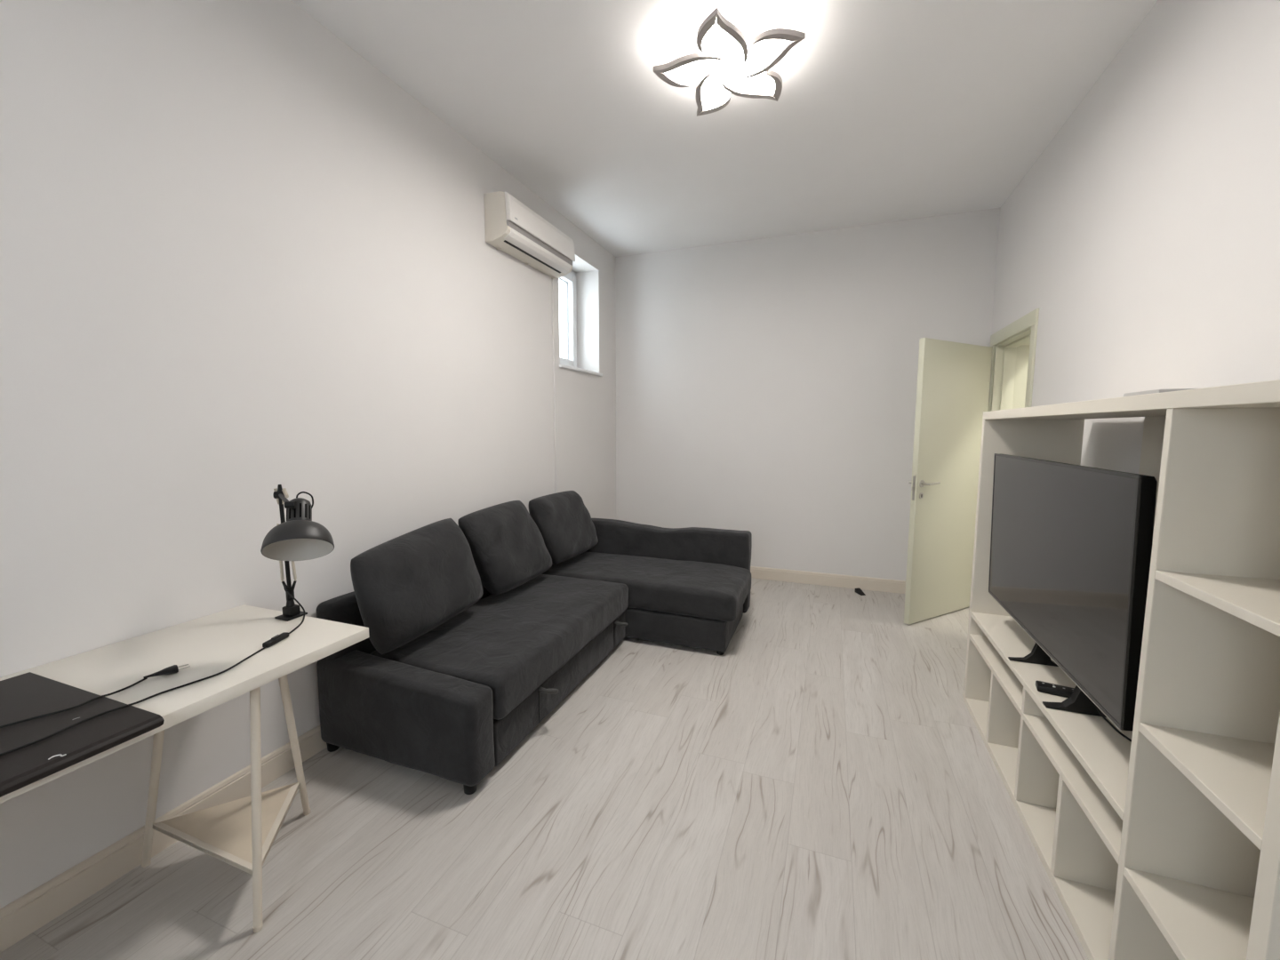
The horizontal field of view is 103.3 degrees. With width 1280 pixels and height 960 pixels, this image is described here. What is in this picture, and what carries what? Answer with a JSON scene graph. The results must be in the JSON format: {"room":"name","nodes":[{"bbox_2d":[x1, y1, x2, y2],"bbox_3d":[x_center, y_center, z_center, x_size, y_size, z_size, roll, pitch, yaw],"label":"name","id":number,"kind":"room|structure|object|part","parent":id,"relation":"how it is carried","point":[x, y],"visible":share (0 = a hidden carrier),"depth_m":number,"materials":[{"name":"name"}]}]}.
{"room":"living room","nodes":[
{"label":"living room","id":0,"kind":"room"},
{"bbox_2d":[0,0,615,908],"bbox_3d":[-1.473,-0.377,2.356,0.360,3.056,6.015,2,6,21],"label":"wall","id":1,"kind":"structure","parent":0,"point":[240,260],"depth_m":1.80,"materials":[{"name":"paint"}]},
{"bbox_2d":[0,724,327,952],"bbox_3d":[-1.299,1.096,2.439,0.016,0.110,6.015,2,6,21],"label":"baseboard","id":2,"kind":"structure","parent":1,"relation":"attached to","point":[33,910],"depth_m":1.56,"materials":[{"name":"white wood"}]},
{"bbox_2d":[484,191,575,279],"bbox_3d":[-0.719,-1.634,3.449,0.188,0.290,0.820,2,6,21],"label":"air conditioner","id":3,"kind":"object","parent":1,"relation":"attached to","point":[512,228],"visible":1,"depth_m":3.26,"materials":[{"name":"beige plastic"}]},
{"bbox_3d":[-0.649,-1.683,3.417,0.039,0.168,0.816,2,6,21],"label":"panel","id":4,"kind":"part","parent":3,"relation":"part of","materials":[{"name":"white plastic"}]},
{"bbox_2d":[552,279,557,493],"bbox_3d":[-0.664,-0.330,3.982,0.012,2.411,0.020,2,6,21],"label":"cover","id":5,"kind":"object","parent":1,"relation":"attached to","point":[553,282],"visible":0.56,"depth_m":3.93,"materials":[{"name":"paint"}]},
{"bbox_2d":[558,270,602,375],"bbox_3d":[-0.628,-1.405,4.359,0.318,0.947,0.765,2,6,21],"label":"window","id":6,"kind":"structure","parent":1,"relation":"in","point":[571,363],"depth_m":4.62,"materials":[{"name":"white plastic"}]},
{"bbox_3d":[-0.728,-1.419,4.391,0.067,0.835,0.638,2,6,21],"label":"sash","id":7,"kind":"part","parent":6,"relation":"part of","materials":[{"name":"white plastic"}]},
{"bbox_3d":[-0.597,-0.944,4.394,0.252,0.024,0.765,2,6,21],"label":"sill","id":8,"kind":"part","parent":6,"relation":"part of","materials":[{"name":"white plastic"}]},
{"bbox_2d":[0,577,1088,959],"bbox_3d":[1.034,1.292,1.573,5.724,0.100,6.415,2,6,21],"label":"floor","id":9,"kind":"structure","parent":0,"point":[825,785],"depth_m":1.72,"materials":[{"name":"grey wood"}]},
{"bbox_2d":[141,674,310,932],"bbox_3d":[-1.264,0.879,1.639,0.581,0.703,0.374,2,6,21],"label":"trestle","id":10,"kind":"object","parent":9,"relation":"on","point":[241,833],"visible":0.84,"depth_m":1.55,"materials":[{"name":"white wood"}]},
{"bbox_3d":[-1.472,0.888,1.538,0.261,0.700,0.023,3,6,24],"label":"leg","id":11,"kind":"part","parent":10,"relation":"part of","materials":[{"name":"white wood"}]},
{"bbox_2d":[0,604,369,803],"bbox_3d":[-1.454,0.564,1.092,0.626,0.034,1.498,2,6,21],"label":"desk","id":12,"kind":"object","parent":10,"relation":"on","point":[211,644],"visible":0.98,"depth_m":1.44,"materials":[{"name":"white laminate"}]},
{"bbox_2d":[0,672,164,797],"bbox_3d":[-1.498,0.572,0.849,0.592,0.026,0.853,2,6,21],"label":"desk mat","id":13,"kind":"object","parent":12,"relation":"on","point":[28,695],"visible":1,"depth_m":1.10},
{"bbox_2d":[0,484,334,756],"bbox_3d":[-1.212,0.344,1.244,0.459,0.562,1.024,2,6,21],"label":"desk lamp","id":14,"kind":"object","parent":12,"relation":"on","point":[299,538],"visible":0.99,"depth_m":1.47,"materials":[{"name":"black plastic"}]},
{"bbox_2d":[262,632,288,647],"bbox_3d":[-1.120,0.492,1.559,0.021,0.015,0.086,0,6,4],"label":"switch","id":15,"kind":"object","parent":14,"relation":"attached to","point":[276,639],"depth_m":1.55,"materials":[{"name":"black plastic"}]},
{"bbox_3d":[-1.118,0.061,1.594,0.012,0.022,0.382,-5,7,-38],"label":"arm","id":16,"kind":"part","parent":14,"relation":"part of","materials":[{"name":"black plastic"}]},
{"bbox_3d":[-1.231,0.222,1.758,0.025,0.344,0.013,2,6,21],"label":"arm","id":17,"kind":"part","parent":14,"relation":"part of","materials":[{"name":"black plastic"}]},
{"bbox_3d":[-0.974,0.152,1.442,0.166,0.188,0.168,2,6,21],"label":"lamp shade","id":18,"kind":"part","parent":14,"relation":"part of","materials":[{"name":"black paint"}]},
{"bbox_2d":[152,782,300,874],"bbox_3d":[-1.245,1.078,1.639,0.493,0.016,0.301,2,6,21],"label":"shelf","id":19,"kind":"object","parent":10,"relation":"on","point":[223,832],"depth_m":1.57,"materials":[{"name":"white wood"}]},
{"bbox_3d":[-1.061,0.903,1.401,0.024,0.694,0.065,2,6,21],"label":"leg","id":20,"kind":"part","parent":10,"relation":"part of","materials":[{"name":"white wood"}]},
{"bbox_3d":[-1.169,0.871,1.710,0.023,0.699,0.231,-2,6,-23],"label":"leg","id":21,"kind":"part","parent":10,"relation":"part of","materials":[{"name":"white wood"}]},
{"bbox_2d":[316,517,751,794],"bbox_3d":[-0.261,0.764,2.972,1.524,0.665,2.352,2,6,21],"label":"sofa","id":22,"kind":"object","parent":9,"relation":"on","point":[452,701],"visible":0.86,"depth_m":2.39,"materials":[{"name":"grey fabric"}]},
{"bbox_3d":[-0.976,0.951,2.081,0.824,0.393,0.152,2,6,21],"label":"armrest","id":23,"kind":"part","parent":22,"relation":"part of","materials":[{"name":"grey fabric"}]},
{"bbox_2d":[350,518,482,654],"bbox_3d":[-1.014,0.465,2.385,0.283,0.472,0.690,2,6,21],"label":"cushion","id":24,"kind":"object","parent":22,"relation":"on","point":[406,586],"visible":0.99,"depth_m":2.22,"materials":[{"name":"grey fabric"}]},
{"bbox_3d":[-0.948,0.723,3.149,0.111,0.621,2.169,2,6,21],"label":"backrest","id":25,"kind":"part","parent":22,"relation":"part of","materials":[{"name":"grey fabric"}]},
{"bbox_2d":[371,574,628,719],"bbox_3d":[-0.642,0.795,2.757,0.725,0.201,1.373,2,6,21],"label":"seat cushion","id":26,"kind":"object","parent":22,"relation":"on","point":[512,643],"depth_m":2.46,"materials":[{"name":"grey fabric"}]},
{"bbox_2d":[457,500,551,595],"bbox_3d":[-0.778,0.391,3.020,0.282,0.486,0.702,2,6,21],"label":"cushion","id":27,"kind":"object","parent":22,"relation":"on","point":[508,549],"visible":0.94,"depth_m":2.86,"materials":[{"name":"grey fabric"}]},
{"bbox_2d":[528,490,597,564],"bbox_3d":[-0.535,0.327,3.671,0.273,0.466,0.729,2,6,21],"label":"cushion","id":28,"kind":"object","parent":22,"relation":"on","point":[566,527],"visible":0.9,"depth_m":3.50,"materials":[{"name":"grey fabric"}]},
{"bbox_2d":[542,551,751,622],"bbox_3d":[0.037,0.711,3.590,1.404,0.206,0.671,2,6,21],"label":"cushion","id":29,"kind":"object","parent":22,"relation":"on","point":[682,587],"depth_m":3.34,"materials":[{"name":"grey fabric"}]},
{"bbox_3d":[0.113,0.642,3.995,1.494,0.616,0.159,2,6,21],"label":"armrest","id":30,"kind":"part","parent":22,"relation":"part of","materials":[{"name":"grey fabric"}]},
{"bbox_2d":[854,587,865,595],"bbox_3d":[1.867,0.947,4.296,0.044,0.036,0.095,-1,6,-9],"label":"door stop","id":31,"kind":"object","parent":9,"relation":"on","point":[858,590],"visible":1,"depth_m":4.30,"materials":[{"name":"black plastic"}]},
{"bbox_2d":[963,379,1279,959],"bbox_3d":[1.521,0.498,1.603,0.388,1.474,1.880,2,6,21],"label":"shelf unit","id":32,"kind":"object","parent":9,"relation":"on","point":[1164,844],"visible":0.88,"depth_m":1.13,"materials":[{"name":"white wood"}]},
{"bbox_3d":[1.847,0.430,2.462,0.388,1.437,0.037,2,6,21],"label":"panel","id":33,"kind":"part","parent":32,"relation":"part of","materials":[{"name":"white plastic"}]},
{"bbox_3d":[1.520,1.217,1.676,0.388,0.030,1.806,2,6,21],"label":"panel","id":34,"kind":"part","parent":32,"relation":"part of","materials":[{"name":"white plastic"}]},
{"bbox_3d":[1.585,0.859,1.820,0.379,0.021,1.425,2,6,21],"label":"shelf","id":35,"kind":"part","parent":32,"relation":"part of","materials":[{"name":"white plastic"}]},
{"bbox_2d":[1035,680,1074,697],"bbox_3d":[1.468,0.729,1.743,0.165,0.022,0.052,4,7,32],"label":"remote control","id":36,"kind":"object","parent":32,"relation":"on","point":[1041,686],"visible":0.65,"depth_m":1.75,"materials":[{"name":"black plastic"}]},
{"bbox_2d":[988,453,1157,742],"bbox_3d":[1.572,0.335,1.784,0.331,0.799,1.190,2,6,21],"label":"television","id":37,"kind":"object","parent":32,"relation":"on","point":[1071,545],"visible":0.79,"depth_m":1.55,"materials":[{"name":"black plastic"}]},
{"bbox_3d":[1.450,0.591,1.856,0.006,0.004,1.184,2,6,21],"label":"trim","id":38,"kind":"part","parent":37,"relation":"part of","materials":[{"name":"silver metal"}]},
{"bbox_3d":[1.467,0.688,1.475,0.069,0.160,0.376,-2,6,-18],"label":"power cord","id":39,"kind":"part","parent":37,"relation":"part of","materials":[{"name":"black plastic"}]},
{"bbox_3d":[1.522,-0.217,1.530,0.388,0.037,1.880,2,6,21],"label":"panel","id":40,"kind":"part","parent":32,"relation":"part of","materials":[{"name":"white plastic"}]},
{"bbox_3d":[1.677,0.289,1.460,0.004,0.955,0.939,2,6,21],"label":"panel","id":41,"kind":"part","parent":32,"relation":"part of","materials":[{"name":"white plastic"}]},
{"bbox_2d":[1123,388,1194,396],"bbox_3d":[1.631,-0.258,1.573,0.133,0.037,0.200,2,6,21],"label":"box","id":42,"kind":"object","parent":32,"relation":"on","point":[1154,391],"visible":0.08,"depth_m":1.53,"materials":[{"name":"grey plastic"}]},
{"bbox_3d":[1.261,0.950,0.969,0.379,0.020,0.358,2,6,21],"label":"shelf","id":43,"kind":"part","parent":32,"relation":"part of","materials":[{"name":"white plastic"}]},
{"bbox_3d":[1.262,0.591,0.932,0.379,0.020,0.358,2,6,21],"label":"shelf","id":44,"kind":"part","parent":32,"relation":"part of","materials":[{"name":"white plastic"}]},
{"bbox_3d":[1.262,0.235,0.896,0.379,0.020,0.358,2,6,21],"label":"shelf","id":45,"kind":"part","parent":32,"relation":"part of","materials":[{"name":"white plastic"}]},
{"bbox_3d":[1.195,0.604,0.747,0.388,1.437,0.037,2,6,21],"label":"panel","id":46,"kind":"part","parent":32,"relation":"part of","materials":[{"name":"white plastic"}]},
{"bbox_2d":[291,0,1157,256],"bbox_3d":[1.038,-1.872,1.251,5.724,0.150,6.415,2,6,21],"label":"ceiling","id":47,"kind":"structure","parent":0,"point":[884,110],"depth_m":2.58,"materials":[{"name":"paint"}]},
{"bbox_2d":[653,7,805,116],"bbox_3d":[0.382,-1.829,2.168,0.627,0.121,0.607,2,6,21],"label":"ceiling lamp","id":48,"kind":"object","parent":47,"relation":"attached to","point":[726,63],"visible":1,"depth_m":2.16,"materials":[{"name":"white plastic"}]},
{"bbox_2d":[665,59,723,83],"bbox_3d":[0.249,-1.783,2.206,0.268,0.008,0.138,2,6,21],"label":"diffuser","id":49,"kind":"object","parent":48,"relation":"attached to","point":[703,71],"depth_m":2.21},
{"bbox_2d":[701,69,730,109],"bbox_3d":[0.332,-1.795,2.327,0.143,0.008,0.247,2,6,21],"label":"diffuser","id":50,"kind":"object","parent":48,"relation":"attached to","point":[716,84],"depth_m":2.32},
{"bbox_2d":[702,20,743,63],"bbox_3d":[0.343,-1.769,2.074,0.262,0.008,0.132,-5,8,-42],"label":"diffuser","id":51,"kind":"object","parent":48,"relation":"attached to","point":[723,43],"depth_m":2.04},
{"bbox_2d":[714,59,743,80],"bbox_3d":[0.386,-1.779,2.200,0.124,0.012,0.124,2,6,21],"label":"diffuser","id":52,"kind":"object","parent":48,"relation":"attached to","point":[725,69],"depth_m":2.19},
{"bbox_3d":[0.386,-1.842,2.194,0.180,0.101,0.180,2,6,21],"label":"ceiling plate","id":53,"kind":"part","parent":48,"relation":"part of","materials":[{"name":"white metal"}]},
{"bbox_2d":[721,72,775,94],"bbox_3d":[0.495,-1.790,2.276,0.262,0.008,0.132,-1,6,-7],"label":"diffuser","id":54,"kind":"object","parent":48,"relation":"attached to","point":[745,83],"depth_m":2.29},
{"bbox_2d":[739,39,790,76],"bbox_3d":[0.493,-1.774,2.120,0.132,0.008,0.262,-3,6,-25],"label":"diffuser","id":55,"kind":"object","parent":48,"relation":"attached to","point":[762,55],"depth_m":2.11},
{"bbox_2d":[615,207,999,580],"bbox_3d":[2.134,-0.571,4.305,5.724,3.056,0.200,2,6,21],"label":"wall","id":56,"kind":"structure","parent":0,"point":[766,387],"depth_m":4.48,"materials":[{"name":"paint"}]},
{"bbox_2d":[751,566,905,593],"bbox_3d":[1.234,0.871,4.678,3.132,0.110,0.016,2,6,21],"label":"baseboard","id":57,"kind":"structure","parent":56,"relation":"attached to","point":[866,583],"depth_m":4.50,"materials":[{"name":"white wood"}]},
{"bbox_2d":[991,0,1279,473],"bbox_3d":[1.795,-0.247,1.128,0.300,3.056,6.015,2,6,21],"label":"wall","id":58,"kind":"structure","parent":0,"point":[1144,237],"depth_m":1.92,"materials":[{"name":"paint"}]},
{"bbox_2d":[987,308,1039,411],"bbox_3d":[2.674,-0.013,3.510,0.314,2.108,0.945,2,6,21],"label":"door frame","id":59,"kind":"structure","parent":58,"relation":"in","point":[1013,347],"depth_m":3.77,"materials":[{"name":"beige laminate"}]},
{"bbox_2d":[904,337,991,623],"bbox_3d":[2.269,0.017,3.684,0.850,1.988,0.164,-3,6,-24],"label":"door","id":60,"kind":"structure","parent":59,"relation":"attached to","point":[954,378],"depth_m":3.64,"materials":[{"name":"beige laminate"}]},
{"bbox_3d":[1.897,0.056,3.510,0.003,0.170,0.018,-3,7,-29],"label":"lock plate","id":61,"kind":"part","parent":60,"relation":"part of","materials":[{"name":"metal"}]},
{"bbox_3d":[2.012,0.025,3.513,0.155,0.052,0.059,-3,7,-27],"label":"handle","id":62,"kind":"part","parent":60,"relation":"part of","materials":[{"name":"metal"}]}
]}

